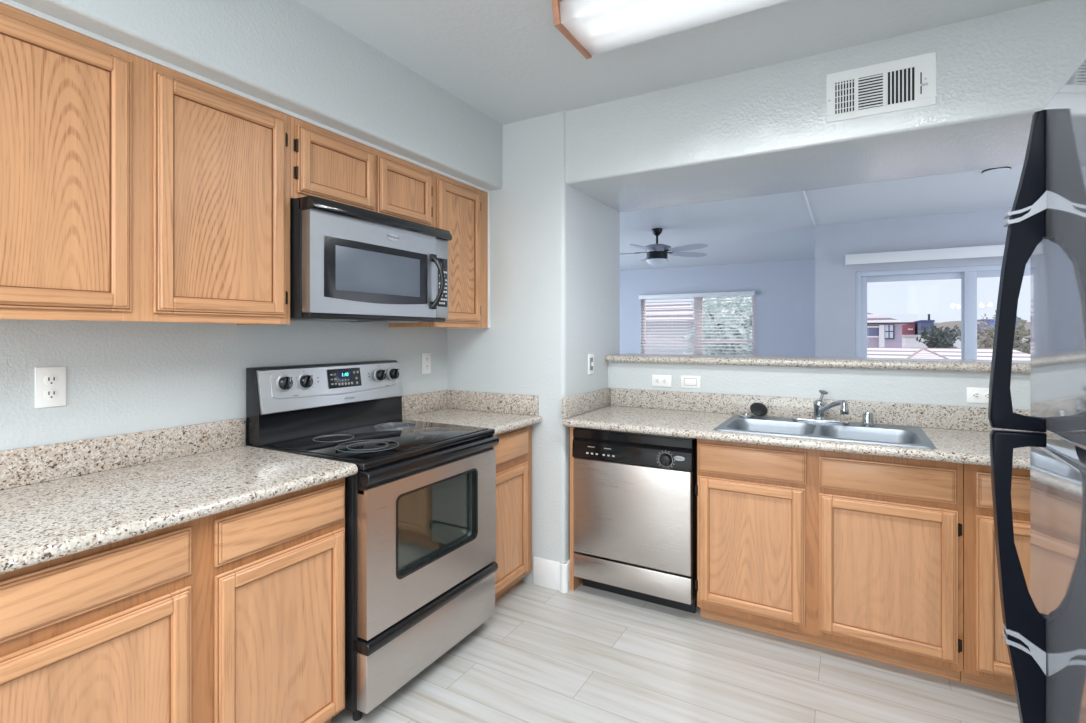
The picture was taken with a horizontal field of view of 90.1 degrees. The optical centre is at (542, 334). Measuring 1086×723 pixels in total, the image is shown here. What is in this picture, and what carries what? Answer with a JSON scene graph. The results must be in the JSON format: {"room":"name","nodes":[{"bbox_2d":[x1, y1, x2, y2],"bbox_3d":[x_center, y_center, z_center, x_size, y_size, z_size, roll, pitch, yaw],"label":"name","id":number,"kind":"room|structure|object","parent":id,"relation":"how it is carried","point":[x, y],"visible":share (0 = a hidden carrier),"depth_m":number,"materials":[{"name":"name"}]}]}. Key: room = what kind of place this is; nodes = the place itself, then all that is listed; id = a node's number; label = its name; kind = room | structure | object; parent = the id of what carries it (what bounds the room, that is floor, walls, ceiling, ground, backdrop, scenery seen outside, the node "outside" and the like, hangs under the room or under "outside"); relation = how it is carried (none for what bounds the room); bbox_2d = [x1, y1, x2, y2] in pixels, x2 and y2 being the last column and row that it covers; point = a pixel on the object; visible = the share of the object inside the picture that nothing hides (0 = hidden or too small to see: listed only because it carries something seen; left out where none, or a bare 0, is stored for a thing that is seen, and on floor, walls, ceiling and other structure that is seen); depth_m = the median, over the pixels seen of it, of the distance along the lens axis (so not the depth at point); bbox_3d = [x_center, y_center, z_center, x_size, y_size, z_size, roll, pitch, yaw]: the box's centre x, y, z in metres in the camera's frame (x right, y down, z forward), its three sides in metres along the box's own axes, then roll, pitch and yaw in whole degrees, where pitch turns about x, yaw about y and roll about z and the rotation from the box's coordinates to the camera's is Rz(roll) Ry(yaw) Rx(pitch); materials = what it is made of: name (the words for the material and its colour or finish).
{"room":"kitchen","nodes":[
{"label":"kitchen","id":0,"kind":"room"},
{"bbox_2d":[0,319,446,450],"bbox_3d":[-1.877,0.086,1.031,0.120,2.508,5.088,0,0,30],"label":"wall","id":1,"kind":"structure","parent":0,"point":[123,377],"depth_m":1.88,"materials":[{"name":"grey paint"}]},
{"bbox_2d":[35,366,65,407],"bbox_3d":[-1.469,0.156,1.619,0.009,0.120,0.073,0,0,30],"label":"wall outlet","id":2,"kind":"object","parent":1,"relation":"attached to","point":[50,382],"visible":1,"depth_m":1.61,"materials":[{"name":"white plastic"}]},
{"bbox_2d":[44,374,58,385],"bbox_3d":[-1.467,0.135,1.617,0.004,0.034,0.034,0,0,30],"label":"receptacle","id":3,"kind":"object","parent":2,"relation":"attached to","point":[49,379],"depth_m":1.62,"materials":[{"name":"white plastic"}]},
{"bbox_2d":[44,388,58,399],"bbox_3d":[-1.467,0.177,1.617,0.004,0.034,0.034,0,0,30],"label":"receptacle","id":4,"kind":"object","parent":2,"relation":"attached to","point":[49,393],"depth_m":1.62,"materials":[{"name":"white plastic"}]},
{"bbox_2d":[0,418,244,489],"bbox_3d":[-1.425,0.380,1.682,0.020,0.107,1.025,0,0,30],"label":"backsplash","id":5,"kind":"structure","parent":1,"relation":"attached to","point":[49,462],"depth_m":1.74,"materials":[{"name":"beige stone"}]},
{"bbox_2d":[0,3,289,324],"bbox_3d":[-1.282,-0.418,1.624,0.324,0.760,0.967,0,0,30],"label":"upper cabinet","id":6,"kind":"object","parent":1,"relation":"attached to","point":[134,188],"visible":1,"depth_m":1.53,"materials":[{"name":"brown wood"}]},
{"bbox_2d":[290,116,433,226],"bbox_3d":[-0.850,-0.649,2.385,0.324,0.298,0.779,0,0,30],"label":"upper cabinet","id":7,"kind":"object","parent":1,"relation":"attached to","point":[325,164],"visible":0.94,"depth_m":2.22,"materials":[{"name":"brown wood"}]},
{"bbox_2d":[290,195,451,322],"bbox_3d":[-0.790,-0.278,2.356,0.454,0.440,0.773,0,0,30],"label":"microwave","id":8,"kind":"object","parent":7,"relation":"attached to","point":[348,263],"visible":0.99,"depth_m":2.15,"materials":[{"name":"silver metal"}]},
{"bbox_2d":[422,352,430,373],"bbox_3d":[-0.655,0.160,3.050,0.009,0.120,0.073,0,0,30],"label":"wall outlet","id":9,"kind":"object","parent":1,"relation":"attached to","point":[426,357],"visible":1,"depth_m":3.04,"materials":[{"name":"white plastic"}]},
{"bbox_2d":[389,172,487,327],"bbox_3d":[-0.544,-0.418,2.922,0.324,0.760,0.452,0,0,30],"label":"upper cabinet","id":10,"kind":"object","parent":1,"relation":"attached to","point":[460,209],"visible":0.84,"depth_m":2.85,"materials":[{"name":"brown wood"}]},
{"bbox_2d":[447,111,619,582],"bbox_3d":[-0.032,0.086,3.364,0.781,2.508,0.792,0,0,30],"label":"wall","id":11,"kind":"structure","parent":0,"point":[555,247],"depth_m":2.95,"materials":[{"name":"grey paint"}]},
{"bbox_2d":[446,193,489,328],"bbox_3d":[-0.437,-0.418,3.131,0.309,0.764,0.016,0,0,30],"label":"trim","id":12,"kind":"structure","parent":11,"relation":"attached to","point":[488,193],"depth_m":3.06,"materials":[{"name":"white"}]},
{"bbox_2d":[402,390,538,415],"bbox_3d":[-0.410,0.380,2.853,0.627,0.107,0.469,0,0,30],"label":"backsplash","id":13,"kind":"structure","parent":11,"relation":"attached to","point":[520,404],"depth_m":3.02,"materials":[{"name":"beige stone"}]},
{"bbox_2d":[534,556,569,592],"bbox_3d":[0.061,1.265,2.902,0.200,0.150,0.120,0,0,30],"label":"baseboard","id":14,"kind":"structure","parent":11,"relation":"attached to","point":[550,574],"depth_m":2.85,"materials":[{"name":"white wood"}]},
{"bbox_2d":[588,354,593,374],"bbox_3d":[0.279,0.168,3.108,0.014,0.118,0.072,0,0,30],"label":"light switch","id":15,"kind":"object","parent":11,"relation":"attached to","point":[590,356],"visible":1,"depth_m":3.10,"materials":[{"name":"white plastic"}]},
{"bbox_2d":[12,0,1085,211],"bbox_3d":[-0.213,-0.979,0.599,3.200,0.378,5.780,0,0,30],"label":"soffit","id":16,"kind":"structure","parent":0,"point":[764,130],"depth_m":2.24,"materials":[{"name":"grey paint"}]},
{"bbox_2d":[0,0,489,192],"bbox_3d":[-1.122,-0.806,1.925,0.309,0.014,2.788,0,0,30],"label":"trim","id":17,"kind":"structure","parent":16,"relation":"attached to","point":[10,3],"depth_m":1.70,"materials":[{"name":"white"}]},
{"bbox_2d":[802,191,815,225],"bbox_3d":[2.119,-1.163,4.408,0.014,0.014,3.150,0,0,30],"label":"trim","id":18,"kind":"structure","parent":16,"relation":"attached to","point":[804,194],"depth_m":4.93,"materials":[{"name":"white"}]},
{"bbox_2d":[826,51,935,122],"bbox_3d":[1.330,-0.974,2.145,0.370,0.200,0.020,0,0,30],"label":"air vent","id":19,"kind":"object","parent":16,"relation":"in","point":[909,82],"visible":1,"depth_m":2.14,"materials":[{"name":"white metal"}]},
{"bbox_2d":[295,0,1051,270],"bbox_3d":[0.777,-1.243,3.555,8.200,0.150,12.100,0,0,30],"label":"ceiling","id":20,"kind":"structure","parent":0,"point":[508,60],"depth_m":2.34,"materials":[{"name":"white paint"}]},
{"bbox_2d":[620,228,707,265],"bbox_3d":[1.230,-0.965,5.961,1.232,0.406,1.203,0,0,30],"label":"ceiling fan","id":21,"kind":"object","parent":20,"relation":"hanging from","point":[657,254],"visible":0.98,"depth_m":5.90,"materials":[{"name":"brown metal"}]},
{"bbox_2d":[552,0,789,58],"bbox_3d":[0.646,-1.115,1.666,1.256,0.106,0.304,0,0,30],"label":"ceiling light","id":22,"kind":"object","parent":20,"relation":"attached to","point":[593,27],"visible":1,"depth_m":1.83,"materials":[{"name":"translucent white plastic diffuser"},{"name":"oak"}]},
{"bbox_2d":[982,167,1010,174],"bbox_3d":[3.211,-1.159,3.840,0.160,0.018,0.160,0,0,30],"label":"smoke detector","id":23,"kind":"object","parent":20,"relation":"attached to","point":[999,170],"visible":0.94,"depth_m":3.82,"materials":[{"name":"white plastic"}]},
{"bbox_2d":[331,580,1019,722],"bbox_3d":[0.753,1.390,3.512,8.200,0.100,12.000,0,0,30],"label":"floor","id":24,"kind":"structure","parent":0,"point":[585,654],"depth_m":2.12,"materials":[{"name":"grey tile"}]},
{"bbox_2d":[0,477,346,722],"bbox_3d":[-1.155,0.906,1.556,0.611,0.868,0.973,0,0,30],"label":"base cabinet","id":25,"kind":"object","parent":24,"relation":"on","point":[236,615],"visible":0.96,"depth_m":1.40,"materials":[{"name":"brown wood"}]},
{"bbox_2d":[0,418,357,573],"bbox_3d":[-1.152,0.398,1.526,0.649,0.143,1.025,0,0,30],"label":"countertop","id":26,"kind":"structure","parent":25,"relation":"on","point":[58,500],"depth_m":1.56,"materials":[{"name":"granite"}]},
{"bbox_2d":[246,360,498,720],"bbox_3d":[-0.683,0.735,2.294,0.684,1.210,0.766,0,0,30],"label":"electric range","id":27,"kind":"object","parent":24,"relation":"on","point":[421,567],"visible":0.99,"depth_m":2.12,"materials":[{"name":"silver metal"}]},
{"bbox_2d":[261,419,494,470],"bbox_3d":[-0.653,0.439,2.277,0.567,0.032,0.766,0,0,30],"label":"cooktop","id":28,"kind":"object","parent":27,"relation":"in","point":[374,444],"depth_m":2.17,"materials":[{"name":"black glass"}]},
{"bbox_2d":[357,435,498,640],"bbox_3d":[-0.649,0.739,2.275,0.606,0.567,0.764,0,0,30],"label":"oven","id":29,"kind":"object","parent":27,"relation":"in","point":[426,519],"depth_m":2.06,"materials":[{"name":"silver metal"}]},
{"bbox_2d":[494,425,531,600],"bbox_3d":[-0.418,0.906,2.851,0.611,0.868,0.450,0,0,30],"label":"base cabinet","id":30,"kind":"object","parent":24,"relation":"on","point":[513,559],"visible":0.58,"depth_m":2.73,"materials":[{"name":"brown wood"}]},
{"bbox_2d":[402,390,541,434],"bbox_3d":[-0.401,0.398,2.848,0.649,0.143,0.469,0,0,30],"label":"countertop","id":31,"kind":"structure","parent":30,"relation":"on","point":[501,412],"depth_m":2.94,"materials":[{"name":"stone"}]},
{"bbox_2d":[570,427,582,590],"bbox_3d":[0.275,0.906,3.059,0.023,0.868,0.500,0,0,30],"label":"filler panel","id":32,"kind":"object","parent":24,"relation":"on","point":[575,582],"visible":0.24,"depth_m":2.84,"materials":[{"name":"brown wood"}]},
{"bbox_2d":[572,427,696,612],"bbox_3d":[0.545,0.906,2.880,0.616,0.868,0.564,0,0,30],"label":"dishwasher","id":33,"kind":"object","parent":24,"relation":"on","point":[635,499],"visible":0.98,"depth_m":2.65,"materials":[{"name":"silver metal"}]},
{"bbox_2d":[695,439,962,681],"bbox_3d":[1.272,0.906,2.505,0.996,0.868,0.566,0,0,30],"label":"base cabinet","id":34,"kind":"object","parent":24,"relation":"on","point":[861,555],"visible":0.98,"depth_m":2.23,"materials":[{"name":"brown wood"}]},
{"bbox_2d":[562,388,1063,469],"bbox_3d":[1.293,0.398,2.458,2.416,0.143,0.646,0,0,30],"label":"countertop","id":35,"kind":"structure","parent":34,"relation":"on","point":[959,434],"depth_m":2.61,"materials":[{"name":"stone"}]},
{"bbox_2d":[792,390,849,424],"bbox_3d":[1.331,0.349,2.606,0.250,0.159,0.172,0,0,30],"label":"faucet","id":36,"kind":"object","parent":35,"relation":"on","point":[820,408],"visible":1,"depth_m":2.62,"materials":[{"name":"silver metal"}]},
{"bbox_2d":[714,414,936,448],"bbox_3d":[1.259,0.512,2.480,0.830,0.172,0.543,0,0,30],"label":"sink","id":37,"kind":"object","parent":35,"relation":"in","point":[879,434],"visible":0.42,"depth_m":2.52,"materials":[{"name":"silver metal"}]},
{"bbox_2d":[739,413,753,417],"bbox_3d":[1.064,0.419,2.834,0.076,0.018,0.076,0,0,30],"label":"strainer","id":38,"kind":"object","parent":37,"relation":"on","point":[746,415],"visible":1,"depth_m":2.81,"materials":[{"name":"silver metal"}]},
{"bbox_2d":[750,403,767,415],"bbox_3d":[1.128,0.390,2.834,0.084,0.065,0.071,0,0,30],"label":"stopper","id":39,"kind":"object","parent":37,"relation":"on","point":[759,409],"visible":1,"depth_m":2.82,"materials":[{"name":"black rubber"}]},
{"bbox_2d":[861,411,874,425],"bbox_3d":[1.535,0.396,2.561,0.053,0.064,0.053,0,0,30],"label":"air gap","id":40,"kind":"object","parent":37,"relation":"on","point":[867,417],"visible":1,"depth_m":2.54,"materials":[{"name":"silver metal"}]},
{"bbox_2d":[960,464,1029,695],"bbox_3d":[2.029,0.906,2.075,0.741,0.868,0.566,0,0,30],"label":"base cabinet","id":41,"kind":"object","parent":24,"relation":"on","point":[986,661],"visible":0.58,"depth_m":1.99,"materials":[{"name":"brown wood"}]},
{"bbox_2d":[988,59,1085,722],"bbox_3d":[0.995,0.476,0.488,0.830,1.728,0.762,0,0,30],"label":"refrigerator","id":42,"kind":"object","parent":24,"relation":"on","point":[1044,634],"visible":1,"depth_m":0.89,"materials":[{"name":"grey"}]},
{"bbox_2d":[620,259,814,356],"bbox_3d":[2.333,0.086,9.481,4.846,2.508,0.140,0,0,30],"label":"wall","id":43,"kind":"structure","parent":0,"point":[784,290],"depth_m":8.73,"materials":[{"name":"grey paint"}]},
{"bbox_2d":[642,295,754,354],"bbox_3d":[2.613,-0.127,9.287,1.965,1.135,0.180,0,0,30],"label":"window","id":44,"kind":"structure","parent":43,"relation":"in","point":[697,314],"depth_m":9.29,"materials":[{"name":"glass"},{"name":"white vinyl"}]},
{"bbox_2d":[639,291,754,353],"bbox_3d":[2.567,-0.158,9.207,1.949,1.087,0.066,0,0,30],"label":"window blinds","id":45,"kind":"object","parent":44,"relation":"attached to","point":[741,293],"visible":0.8,"depth_m":9.15,"materials":[{"name":"white plastic"}]},
{"bbox_2d":[608,362,1029,409],"bbox_3d":[1.489,0.753,2.803,2.419,1.174,0.145,0,0,30],"label":"wall","id":46,"kind":"structure","parent":0,"point":[875,385],"depth_m":2.75,"materials":[{"name":"grey paint"}]},
{"bbox_2d":[652,375,670,386],"bbox_3d":[0.693,0.270,3.167,0.116,0.068,0.009,0,0,30],"label":"wall outlet","id":47,"kind":"object","parent":46,"relation":"attached to","point":[657,380],"visible":1,"depth_m":3.17,"materials":[{"name":"white plastic"}]},
{"bbox_2d":[662,378,667,383],"bbox_3d":[0.710,0.270,3.155,0.034,0.034,0.004,0,0,30],"label":"receptacle","id":48,"kind":"object","parent":47,"relation":"attached to","point":[664,380],"depth_m":3.15,"materials":[{"name":"white plastic"}]},
{"bbox_2d":[681,375,700,388],"bbox_3d":[0.839,0.269,3.083,0.112,0.070,0.010,0,0,30],"label":"light switch","id":49,"kind":"object","parent":46,"relation":"attached to","point":[686,381],"visible":1,"depth_m":3.08,"materials":[{"name":"white plastic"}]},
{"bbox_2d":[562,388,1057,436],"bbox_3d":[1.299,0.380,2.469,2.416,0.107,0.621,0,0,30],"label":"backsplash","id":50,"kind":"structure","parent":46,"relation":"attached to","point":[904,414],"depth_m":2.81,"materials":[{"name":"beige stone"}]},
{"bbox_2d":[606,353,1029,372],"bbox_3d":[1.538,0.146,2.886,2.417,0.040,0.432,0,0,30],"label":"bar ledge","id":51,"kind":"object","parent":46,"relation":"on","point":[970,365],"visible":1,"depth_m":2.75,"materials":[{"name":"stone"}]},
{"bbox_2d":[966,387,988,403],"bbox_3d":[1.977,0.274,2.437,0.116,0.070,0.009,0,0,30],"label":"wall outlet","id":52,"kind":"object","parent":46,"relation":"attached to","point":[973,395],"visible":0.73,"depth_m":2.44,"materials":[{"name":"white plastic"}]},
{"bbox_2d":[972,392,981,398],"bbox_3d":[1.957,0.274,2.445,0.034,0.034,0.004,0,0,30],"label":"receptacle","id":53,"kind":"object","parent":52,"relation":"attached to","point":[975,395],"depth_m":2.44,"materials":[{"name":"white plastic"}]},
{"bbox_2d":[984,392,988,399],"bbox_3d":[1.994,0.274,2.425,0.034,0.034,0.004,0,0,30],"label":"receptacle","id":54,"kind":"object","parent":52,"relation":"attached to","point":[986,394],"depth_m":2.43,"materials":[{"name":"white plastic"}]},
{"bbox_2d":[815,208,1029,356],"bbox_3d":[4.391,0.086,5.009,3.354,2.508,0.140,0,0,30],"label":"wall","id":55,"kind":"structure","parent":0,"point":[835,282],"depth_m":5.54,"materials":[{"name":"grey paint"}]},
{"bbox_2d":[845,245,1004,265],"bbox_3d":[4.128,-0.766,5.017,2.320,0.103,0.104,0,0,30],"label":"blind valance","id":56,"kind":"object","parent":55,"relation":"attached to","point":[993,250],"visible":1,"depth_m":5.21,"materials":[{"name":"white"}]},
{"bbox_2d":[856,263,1029,358],"bbox_3d":[4.166,0.345,5.125,2.100,1.990,0.100,0,0,30],"label":"door","id":57,"kind":"structure","parent":55,"relation":"in","point":[968,275],"depth_m":5.22,"materials":[{"name":"white plastic"}]},
{"label":"outside","id":58,"kind":"structure","parent":0,"visible":0},
{"bbox_3d":[177.791,4.440,134.817,420.000,0.200,390.100,0,0,30],"label":"ground","id":59,"kind":"structure","parent":58,"visible":0},
{"bbox_2d":[646,302,745,354],"bbox_3d":[6.184,1.530,21.360,6.600,5.620,6.200,0,0,30],"label":"house","id":60,"kind":"structure","parent":59,"relation":"on","point":[652,333],"depth_m":19.55,"materials":[{"name":"white paint"}]},
{"bbox_2d":[675,295,751,354],"bbox_3d":[5.667,1.526,14.258,3.801,5.643,3.155,0,0,-3],"label":"leafy tree","id":61,"kind":"object","parent":59,"relation":"on","point":[709,301],"visible":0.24,"depth_m":14.00,"materials":[{"name":"white plant"}]},
{"bbox_2d":[867,313,908,347],"bbox_3d":[33.736,0.641,56.999,7.151,7.398,9.800,0,0,30],"label":"house","id":62,"kind":"structure","parent":59,"relation":"on","point":[882,331],"depth_m":52.40,"materials":[{"name":"grey paint"}]},
{"bbox_2d":[902,322,915,334],"bbox_3d":[64.695,1.115,96.770,2.026,6.450,12.250,0,0,30],"label":"building","id":63,"kind":"structure","parent":59,"relation":"on","point":[907,329],"depth_m":91.50,"materials":[{"name":"red"}]},
{"bbox_2d":[914,314,934,334],"bbox_3d":[64.088,0.514,91.392,1.894,7.652,12.200,0,0,30],"label":"building","id":64,"kind":"structure","parent":59,"relation":"on","point":[924,323],"depth_m":86.52,"materials":[{"name":"blue"}]},
{"bbox_2d":[916,325,960,347],"bbox_3d":[26.275,1.839,35.878,2.692,5.011,2.604,0,0,30],"label":"tree","id":65,"kind":"object","parent":59,"relation":"on","point":[942,339],"visible":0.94,"depth_m":35.52,"materials":[{"name":"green plant"}]},
{"bbox_2d":[867,347,1029,359],"bbox_3d":[13.779,2.431,17.272,9.877,3.818,24.600,0,0,30],"label":"house","id":66,"kind":"structure","parent":59,"relation":"on","point":[872,352],"depth_m":20.76,"materials":[{"name":"ceramic"}]},
{"bbox_2d":[902,335,1029,349],"bbox_3d":[50.196,2.186,65.931,11.344,4.308,12.200,0,0,30],"label":"building","id":67,"kind":"structure","parent":59,"relation":"on","point":[908,341],"depth_m":62.92,"materials":[{"name":"white"}]},
{"bbox_2d":[934,321,1029,334],"bbox_3d":[221.984,-1.447,288.050,150.321,11.573,60.000,0,0,30],"label":"hills","id":68,"kind":"structure","parent":59,"relation":"on","point":[950,324],"depth_m":265.67,"materials":[{"name":"beige"}]},
{"bbox_2d":[977,314,993,348],"bbox_3d":[24.430,1.583,30.031,2.138,5.522,2.176,0,0,30],"label":"shrub","id":69,"kind":"object","parent":59,"relation":"on","point":[989,340],"visible":0.15,"depth_m":29.74,"materials":[{"name":"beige plant"}]},
{"bbox_2d":[977,319,993,332],"bbox_3d":[80.829,0.828,99.129,3.044,7.024,12.200,0,0,30],"label":"building","id":70,"kind":"structure","parent":59,"relation":"on","point":[988,320],"depth_m":94.45,"materials":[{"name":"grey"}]},
{"bbox_2d":[977,310,1029,353],"bbox_3d":[23.995,1.526,27.803,3.622,5.642,2.779,0,0,30],"label":"shrub","id":71,"kind":"object","parent":59,"relation":"on","point":[1019,329],"visible":0.27,"depth_m":27.48,"materials":[{"name":"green plant"}]},
{"bbox_2d":[990,318,1020,326],"bbox_3d":[63.431,1.080,74.511,0.986,6.519,12.200,0,0,30],"label":"building","id":72,"kind":"structure","parent":59,"relation":"on","point":[991,321],"depth_m":78.12,"materials":[{"name":"blue"}]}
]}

